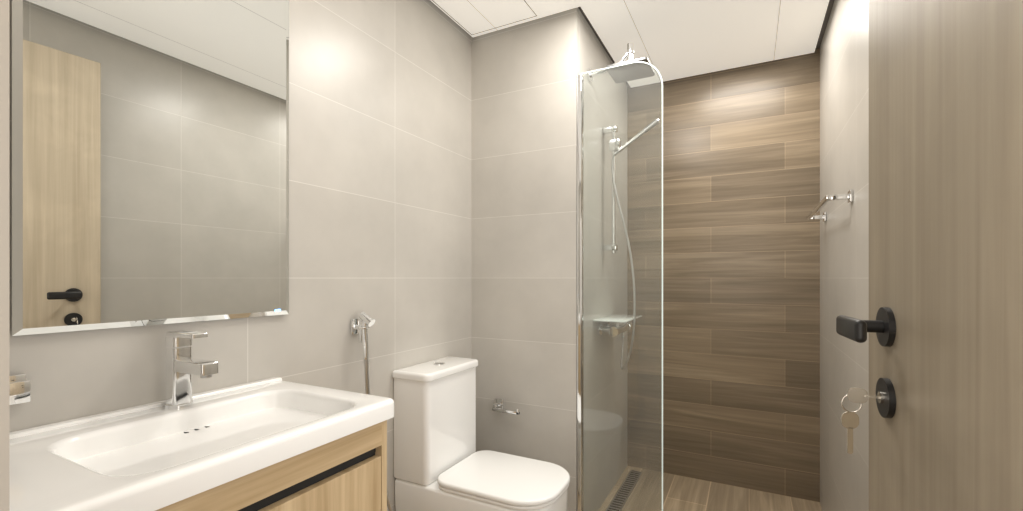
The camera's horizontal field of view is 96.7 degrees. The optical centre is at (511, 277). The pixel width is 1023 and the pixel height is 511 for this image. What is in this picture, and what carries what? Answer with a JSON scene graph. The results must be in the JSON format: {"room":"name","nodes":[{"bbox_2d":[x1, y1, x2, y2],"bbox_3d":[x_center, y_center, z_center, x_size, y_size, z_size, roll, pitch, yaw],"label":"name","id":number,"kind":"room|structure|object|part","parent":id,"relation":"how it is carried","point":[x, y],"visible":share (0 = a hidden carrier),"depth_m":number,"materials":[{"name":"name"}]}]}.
{"room":"bathroom","nodes":[
{"label":"bathroom","id":0,"kind":"room"},
{"bbox_2d":[0,0,8,510],"bbox_3d":[-0.752,-0.025,0.450,0.750,2.450,0.160,0,0,28],"label":"wall","id":1,"kind":"structure","parent":0,"point":[4,255],"depth_m":0.34,"materials":[{"name":"grey tile"}]},
{"bbox_2d":[9,0,470,510],"bbox_3d":[-0.758,-0.025,1.356,0.100,2.450,2.200,0,0,28],"label":"wall","id":2,"kind":"structure","parent":0,"point":[380,162],"depth_m":1.61,"materials":[{"name":"grey tile"}]},
{"bbox_2d":[9,373,30,404],"bbox_3d":[-0.929,0.210,0.847,0.067,0.050,0.050,0,0,28],"label":"wall outlet","id":3,"kind":"object","parent":2,"relation":"attached to","point":[19,388],"visible":0.65,"depth_m":0.83,"materials":[{"name":"silver metal"}]},
{"bbox_3d":[-0.928,0.210,0.846,0.049,0.030,0.020,0,0,28],"label":"arm","id":4,"kind":"part","parent":3,"relation":"part of"},
{"bbox_2d":[12,0,288,335],"bbox_3d":[-0.813,-0.430,1.122,0.018,1.080,0.585,0,0,28],"label":"mirror","id":5,"kind":"object","parent":2,"relation":"attached to","point":[150,162],"visible":1,"depth_m":1.05,"materials":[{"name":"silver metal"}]},
{"bbox_2d":[351,312,392,510],"bbox_3d":[-0.483,0.593,1.675,0.089,0.948,0.202,0,0,28],"label":"bidet sprayer","id":6,"kind":"object","parent":2,"relation":"attached to","point":[363,325],"visible":0.56,"depth_m":1.60,"materials":[{"name":"silver metal"}]},
{"bbox_3d":[-0.557,0.172,1.623,0.007,0.055,0.040,0,0,28],"label":"plate","id":7,"kind":"part","parent":6,"relation":"part of","materials":[{"name":"silver metal"}]},
{"bbox_3d":[-0.543,0.174,1.616,0.024,0.016,0.024,0,0,28],"label":"arm","id":8,"kind":"part","parent":6,"relation":"part of"},
{"bbox_3d":[-0.518,0.218,1.603,0.026,0.134,0.025,0,0,28],"label":"handle","id":9,"kind":"part","parent":6,"relation":"part of","materials":[{"name":"silver metal"}]},
{"bbox_2d":[471,7,626,510],"bbox_3d":[0.247,-0.025,2.675,0.660,2.450,1.070,0,0,28],"label":"wall","id":10,"kind":"structure","parent":0,"point":[524,214],"depth_m":2.19,"materials":[{"name":"grey tile"}]},
{"bbox_2d":[492,398,519,414],"bbox_3d":[-0.024,0.615,2.177,0.159,0.048,0.061,0,0,28],"label":"paper holder","id":11,"kind":"object","parent":10,"relation":"attached to","point":[498,405],"visible":1,"depth_m":2.17,"materials":[{"name":"silver metal"}]},
{"bbox_3d":[-0.073,0.615,2.201,0.018,0.018,0.044,0,0,28],"label":"post","id":12,"kind":"part","parent":11,"relation":"part of","materials":[{"name":"silver metal"}]},
{"bbox_2d":[587,42,659,369],"bbox_3d":[0.588,-0.306,2.294,0.294,1.568,0.530,0,0,28],"label":"shower","id":13,"kind":"object","parent":10,"relation":"attached to","point":[629,53],"visible":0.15,"depth_m":2.31,"materials":[{"name":"silver metal"}]},
{"bbox_3d":[0.472,-1.024,2.162,0.207,0.101,0.023,0,0,28],"label":"arm","id":14,"kind":"part","parent":13,"relation":"part of"},
{"bbox_2d":[430,0,834,84],"bbox_3d":[0.236,-1.235,1.439,1.785,0.070,3.270,0,0,28],"label":"ceiling","id":15,"kind":"structure","parent":0,"point":[474,17],"depth_m":2.06,"materials":[{"name":"white paint"}]},
{"bbox_2d":[432,0,471,34],"bbox_3d":[-0.329,-1.200,1.989,0.004,0.001,0.580,0,0,28],"label":"ceiling trim","id":16,"kind":"structure","parent":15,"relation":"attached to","point":[451,17],"depth_m":2.09,"materials":[{"name":"grey"}]},
{"bbox_2d":[580,0,828,87],"bbox_3d":[0.958,-1.215,2.215,0.969,0.030,0.970,0,0,28],"label":"ceiling","id":17,"kind":"structure","parent":0,"point":[673,39],"depth_m":2.21,"materials":[{"name":"white paint"}]},
{"bbox_2d":[599,466,821,510],"bbox_3d":[0.236,1.225,1.439,1.785,0.050,3.270,0,0,28],"label":"floor","id":18,"kind":"structure","parent":0,"point":[681,493],"depth_m":2.49,"materials":[{"name":"tile"}]},
{"bbox_2d":[9,330,393,510],"bbox_3d":[-0.665,0.662,0.919,0.468,1.075,0.744,0,0,28],"label":"bathroom vanity","id":19,"kind":"object","parent":18,"relation":"on","point":[274,444],"visible":0.98,"depth_m":0.93,"materials":[{"name":"white ceramic"}]},
{"bbox_2d":[164,330,218,408],"bbox_3d":[-0.736,0.212,1.045,0.155,0.175,0.054,0,0,28],"label":"faucet","id":20,"kind":"object","parent":19,"relation":"on","point":[180,364],"depth_m":1.05,"materials":[{"name":"silver metal"}]},
{"bbox_3d":[-0.492,0.380,0.827,0.020,0.070,0.694,0,0,28],"label":"rail","id":21,"kind":"part","parent":19,"relation":"part of","materials":[{"name":"white ceramic"}]},
{"bbox_3d":[-0.403,0.761,0.996,0.020,0.638,0.309,0,0,28],"label":"door","id":22,"kind":"part","parent":19,"relation":"part of","materials":[{"name":"brown wood"}]},
{"bbox_2d":[392,356,569,510],"bbox_3d":[-0.097,0.779,1.811,0.648,0.841,0.380,0,0,28],"label":"toilet","id":23,"kind":"object","parent":18,"relation":"on","point":[441,463],"visible":1,"depth_m":1.76,"materials":[{"name":"white ceramic"}]},
{"bbox_3d":[-0.305,0.379,1.920,0.178,0.030,0.380,0,0,28],"label":"cistern lid","id":24,"kind":"part","parent":23,"relation":"part of","materials":[{"name":"white ceramic"}]},
{"bbox_3d":[-0.016,0.769,1.769,0.466,0.018,0.364,0,0,28],"label":"lid","id":25,"kind":"part","parent":23,"relation":"part of","materials":[{"name":"white plastic"}]},
{"bbox_3d":[-0.016,0.786,1.769,0.460,0.013,0.360,0,0,28],"label":"seat","id":26,"kind":"part","parent":23,"relation":"part of","materials":[{"name":"white plastic"}]},
{"bbox_2d":[577,61,662,510],"bbox_3d":[0.467,0.138,1.979,0.371,2.125,0.032,0,0,28],"label":"glass screen","id":27,"kind":"object","parent":18,"relation":"on","point":[580,307],"visible":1,"depth_m":2.00,"materials":[{"name":"clear glass"}]},
{"bbox_2d":[606,470,641,510],"bbox_3d":[0.593,1.198,2.472,0.070,0.005,0.790,0,0,28],"label":"drain","id":28,"kind":"object","parent":18,"relation":"in","point":[627,488],"depth_m":2.54,"materials":[{"name":"silver metal"}]},
{"bbox_2d":[627,48,819,501],"bbox_3d":[1.263,-0.025,2.691,1.125,2.450,0.100,0,0,28],"label":"wall","id":29,"kind":"structure","parent":0,"point":[741,284],"depth_m":2.63,"materials":[{"name":"tile"}]},
{"bbox_2d":[820,0,868,510],"bbox_3d":[0.960,-0.025,1.005,0.100,2.450,3.170,0,0,28],"label":"wall","id":30,"kind":"structure","parent":0,"point":[844,169],"depth_m":1.82,"materials":[{"name":"grey tile"}]},
{"bbox_2d":[806,190,852,221],"bbox_3d":[1.363,-0.300,1.973,0.081,0.044,0.684,0,0,28],"label":"rail","id":31,"kind":"object","parent":30,"relation":"attached to","point":[822,203],"visible":1,"depth_m":1.75,"materials":[{"name":"silver metal"}]},
{"bbox_3d":[1.510,-0.300,2.257,0.065,0.018,0.018,0,0,28],"label":"post","id":32,"kind":"part","parent":31,"relation":"part of","materials":[{"name":"silver metal"}]},
{"bbox_3d":[1.214,-0.300,1.690,0.065,0.018,0.018,0,0,28],"label":"post","id":33,"kind":"part","parent":31,"relation":"part of","materials":[{"name":"silver metal"}]},
{"bbox_2d":[865,0,1022,510],"bbox_3d":[0.463,0.100,0.414,0.070,2.180,0.800,0,0,23],"label":"door leaf","id":34,"kind":"structure","parent":30,"relation":"in","point":[946,181],"depth_m":0.53,"materials":[{"name":"brown wood"}]},
{"bbox_2d":[847,387,867,403],"bbox_3d":[0.542,0.184,0.712,0.026,0.024,0.002,0,0,23],"label":"bow","id":35,"kind":"object","parent":34,"relation":"attached to","point":[856,395],"visible":1,"depth_m":0.71,"materials":[{"name":"silver metal"}]},
{"bbox_2d":[841,395,861,412],"bbox_3d":[0.537,0.198,0.718,0.030,0.030,0.002,0,0,9],"label":"ring","id":36,"kind":"object","parent":35,"relation":"hanging from","point":[845,409],"visible":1,"depth_m":0.72,"materials":[{"name":"silver metal"}]},
{"bbox_2d":[841,412,858,453],"bbox_3d":[0.535,0.245,0.719,0.025,0.066,0.002,0,0,11],"label":"key","id":37,"kind":"object","parent":36,"relation":"hanging from","point":[849,420],"depth_m":0.72,"materials":[{"name":"silver metal"}]},
{"bbox_3d":[0.535,0.257,0.719,0.008,0.042,0.002,0,0,11],"label":"door key blade","id":38,"kind":"part","parent":37,"relation":"part of","materials":[{"name":"gold metal"}]},
{"bbox_3d":[0.559,0.184,0.705,0.018,0.002,0.008,0,0,23],"label":"door key blade","id":39,"kind":"part","parent":34,"relation":"part of","materials":[{"name":"silver metal"}]},
{"bbox_3d":[0.569,0.184,0.701,0.005,0.018,0.018,0,0,23],"label":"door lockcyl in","id":40,"kind":"part","parent":34,"relation":"part of","materials":[{"name":"silver metal"}]},
{"bbox_3d":[0.574,0.184,0.698,0.008,0.060,0.060,0,0,23],"label":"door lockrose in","id":41,"kind":"part","parent":34,"relation":"part of","materials":[{"name":"black metal"}]},
{"bbox_2d":[876,307,895,346],"bbox_3d":[0.574,0.075,0.698,0.008,0.060,0.060,0,0,23],"label":"rose","id":42,"kind":"object","parent":34,"relation":"attached to","point":[887,336],"visible":0.85,"depth_m":0.68,"materials":[{"name":"black metal"}]},
{"bbox_2d":[863,320,883,332],"bbox_3d":[0.549,0.075,0.709,0.049,0.019,0.019,0,0,23],"label":"handle neck","id":43,"kind":"object","parent":42,"relation":"attached to","point":[875,326],"depth_m":0.70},
{"bbox_2d":[836,315,866,342],"bbox_3d":[0.508,0.075,0.681,0.015,0.032,0.108,0,0,23],"label":"door lever","id":44,"kind":"object","parent":43,"relation":"attached to","point":[853,329],"visible":1,"depth_m":0.65,"materials":[{"name":"black metal"}]}
]}

